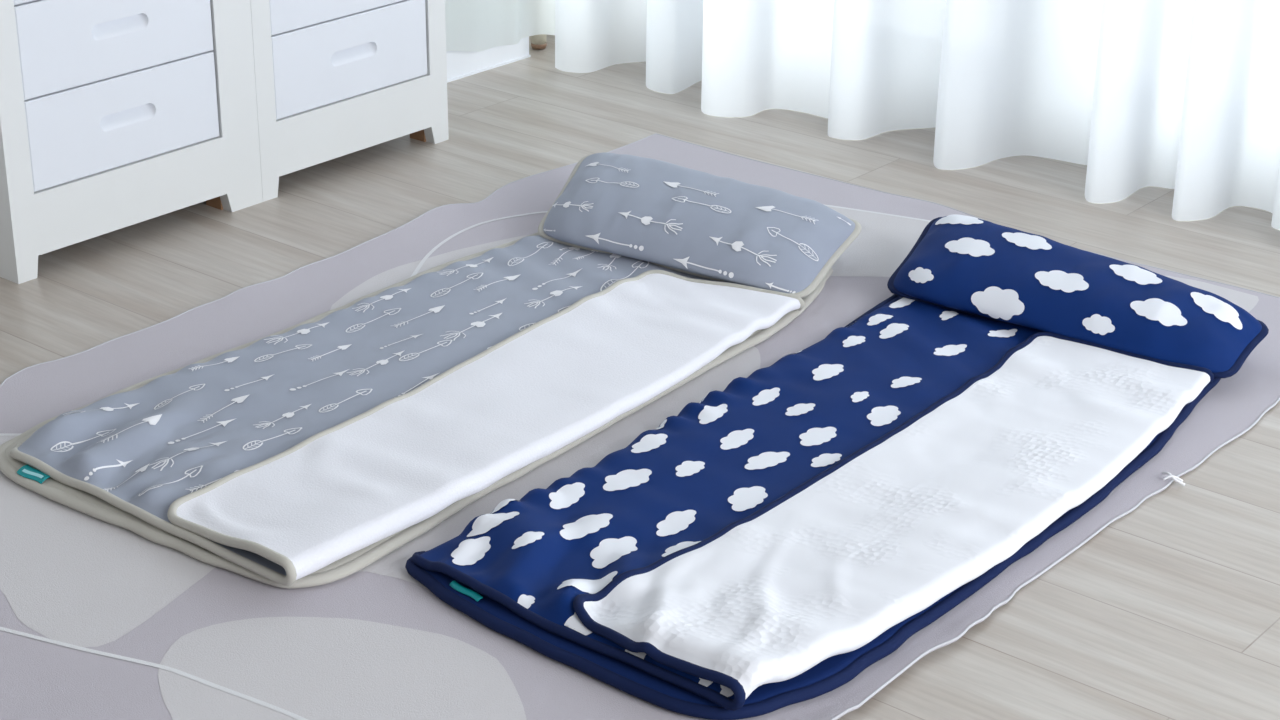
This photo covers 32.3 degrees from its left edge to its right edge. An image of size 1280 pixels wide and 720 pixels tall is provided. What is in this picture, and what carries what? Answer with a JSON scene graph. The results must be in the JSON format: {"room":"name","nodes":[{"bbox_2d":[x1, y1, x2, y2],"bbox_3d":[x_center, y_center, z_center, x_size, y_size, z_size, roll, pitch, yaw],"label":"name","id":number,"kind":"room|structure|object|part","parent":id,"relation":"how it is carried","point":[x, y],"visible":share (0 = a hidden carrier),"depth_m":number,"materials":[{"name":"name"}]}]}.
{"room":"children's room","nodes":[
{"label":"children's room","id":0,"kind":"room"},
{"bbox_2d":[0,35,1279,719],"bbox_3d":[0.806,0.519,2.004,6.000,0.050,5.950,19,30,35],"label":"floor","id":1,"kind":"structure","parent":0,"point":[1170,611],"depth_m":3.41,"materials":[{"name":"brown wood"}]},
{"bbox_2d":[0,0,262,283],"bbox_3d":[-0.876,-0.576,3.418,0.263,0.782,0.502,19,30,35],"label":"dresser","id":2,"kind":"object","parent":1,"relation":"on","point":[115,114],"visible":1,"depth_m":3.40,"materials":[{"name":"white paint"}]},
{"bbox_3d":[-1.034,-0.500,3.269,0.223,0.760,0.018,19,30,35],"label":"panel","id":3,"kind":"part","parent":2,"relation":"part of","materials":[{"name":"white paint"}]},
{"bbox_3d":[-0.800,-0.637,3.310,0.020,0.141,0.363,19,30,35],"label":"drawer","id":4,"kind":"part","parent":2,"relation":"part of","materials":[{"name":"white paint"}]},
{"bbox_3d":[-0.801,-0.506,3.368,0.020,0.141,0.363,19,30,35],"label":"drawer","id":5,"kind":"part","parent":2,"relation":"part of","materials":[{"name":"white paint"}]},
{"bbox_3d":[-0.798,-0.510,3.368,0.016,0.026,0.108,19,30,35],"label":"finger pull","id":6,"kind":"part","parent":2,"relation":"part of","materials":[{"name":"white paint"}]},
{"bbox_3d":[-0.803,-0.374,3.426,0.020,0.141,0.363,19,30,35],"label":"drawer","id":7,"kind":"part","parent":2,"relation":"part of","materials":[{"name":"white paint"}]},
{"bbox_3d":[-0.799,-0.378,3.425,0.016,0.026,0.108,19,30,35],"label":"finger pull","id":8,"kind":"part","parent":2,"relation":"part of","materials":[{"name":"white paint"}]},
{"bbox_2d":[250,0,448,201],"bbox_3d":[-0.571,-0.723,3.759,0.263,0.782,0.458,19,30,35],"label":"dresser","id":9,"kind":"object","parent":1,"relation":"on","point":[334,79],"visible":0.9,"depth_m":3.76,"materials":[{"name":"white paint"}]},
{"bbox_3d":[-0.495,-0.651,3.710,0.020,0.141,0.358,19,30,35],"label":"drawer","id":10,"kind":"part","parent":9,"relation":"part of","materials":[{"name":"white paint"}]},
{"bbox_3d":[-0.497,-0.520,3.768,0.020,0.141,0.358,19,30,35],"label":"drawer","id":11,"kind":"part","parent":9,"relation":"part of","materials":[{"name":"white paint"}]},
{"bbox_3d":[-0.493,-0.524,3.768,0.016,0.026,0.108,19,30,35],"label":"finger pull","id":12,"kind":"part","parent":9,"relation":"part of","materials":[{"name":"white paint"}]},
{"bbox_2d":[531,34,546,49],"bbox_3d":[-0.219,-0.839,4.594,0.252,0.328,0.252,19,30,35],"label":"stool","id":13,"kind":"object","parent":1,"relation":"on","point":[538,42],"visible":0.11,"depth_m":4.54,"materials":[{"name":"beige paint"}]},
{"bbox_3d":[-0.207,-0.786,4.496,0.032,0.289,0.032,19,30,35],"label":"leg","id":14,"kind":"part","parent":13,"relation":"part of","materials":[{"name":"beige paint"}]},
{"bbox_2d":[0,133,1279,719],"bbox_3d":[-0.100,0.081,2.895,1.406,0.015,2.094,19,30,35],"label":"rug","id":15,"kind":"object","parent":1,"relation":"on","point":[100,620],"visible":0.42,"depth_m":2.52,"materials":[{"name":"grey fabric"}]},
{"bbox_2d":[0,152,861,588],"bbox_3d":[-0.221,-0.055,3.074,0.601,0.106,1.317,17,29,33],"label":"mat","id":16,"kind":"object","parent":15,"relation":"on","point":[308,453],"visible":1,"depth_m":2.95,"materials":[{"name":"grey fabric"}]},
{"bbox_2d":[18,235,730,575],"bbox_3d":[-0.261,0.006,2.999,0.564,0.035,1.081,19,30,35],"label":"blanket","id":17,"kind":"object","parent":16,"relation":"on","point":[328,443],"depth_m":2.88,"materials":[{"name":"grey fabric"}]},
{"bbox_3d":[-0.227,0.003,3.058,0.580,0.013,1.246,19,30,35],"label":"mattress","id":18,"kind":"part","parent":16,"relation":"part of","materials":[{"name":"grey fabric"}]},
{"bbox_2d":[543,152,854,292],"bbox_3d":[0.066,-0.228,3.447,0.554,0.083,0.287,16,28,31],"label":"pillow","id":19,"kind":"object","parent":16,"relation":"on","point":[631,215],"depth_m":3.37,"materials":[{"name":"grey fabric"}]},
{"bbox_2d":[405,214,1268,719],"bbox_3d":[0.294,0.067,2.814,0.617,0.104,1.300,19,30,35],"label":"mat","id":20,"kind":"object","parent":15,"relation":"on","point":[775,538],"visible":1,"depth_m":2.68,"materials":[{"name":"blue fabric"}]},
{"bbox_2d":[420,297,1042,698],"bbox_3d":[0.271,0.118,2.753,0.546,0.055,1.102,19,30,35],"label":"blanket","id":21,"kind":"object","parent":20,"relation":"on","point":[782,534],"depth_m":2.58,"materials":[{"name":"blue fabric"}]},
{"bbox_3d":[0.289,0.122,2.799,0.555,0.014,1.225,19,30,35],"label":"mattress","id":22,"kind":"part","parent":20,"relation":"part of","materials":[{"name":"blue fabric"}]},
{"bbox_2d":[894,214,1261,372],"bbox_3d":[0.614,-0.107,3.188,0.576,0.081,0.246,19,30,35],"label":"pillow","id":23,"kind":"object","parent":20,"relation":"on","point":[1019,286],"depth_m":3.12,"materials":[{"name":"blue fabric"}]},
{"bbox_2d":[555,0,1279,229],"bbox_3d":[1.351,-1.207,2.905,3.792,2.394,0.228,19,29,35],"label":"curtain","id":24,"kind":"object","parent":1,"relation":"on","point":[1183,96],"visible":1,"depth_m":3.86,"materials":[{"name":"white fabric"}]},
{"bbox_3d":[-1.684,-1.233,2.634,0.385,2.600,4.750,19,30,35],"label":"wall","id":25,"kind":"structure","parent":0,"visible":0},
{"bbox_2d":[446,37,530,82],"bbox_3d":[-1.640,0.018,2.914,0.018,0.085,4.440,19,30,35],"label":"baseboard","id":26,"kind":"structure","parent":25,"relation":"attached to","point":[460,64],"depth_m":4.40,"materials":[{"name":"white wood"}]},
{"bbox_3d":[2.017,-1.250,2.765,5.940,2.600,0.150,19,30,35],"label":"wall","id":27,"kind":"structure","parent":0,"visible":0},
{"bbox_3d":[1.446,-2.177,2.102,4.543,0.025,0.950,19,30,35],"label":"rail","id":28,"kind":"object","parent":27,"relation":"attached to","visible":0},
{"bbox_2d":[445,0,554,51],"bbox_3d":[-0.322,-1.667,3.853,0.550,2.350,0.075,-19,31,-38],"label":"curtain","id":29,"kind":"object","parent":28,"relation":"hanging from","point":[471,25],"visible":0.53,"depth_m":4.37,"materials":[{"name":"white fabric"}]}
]}

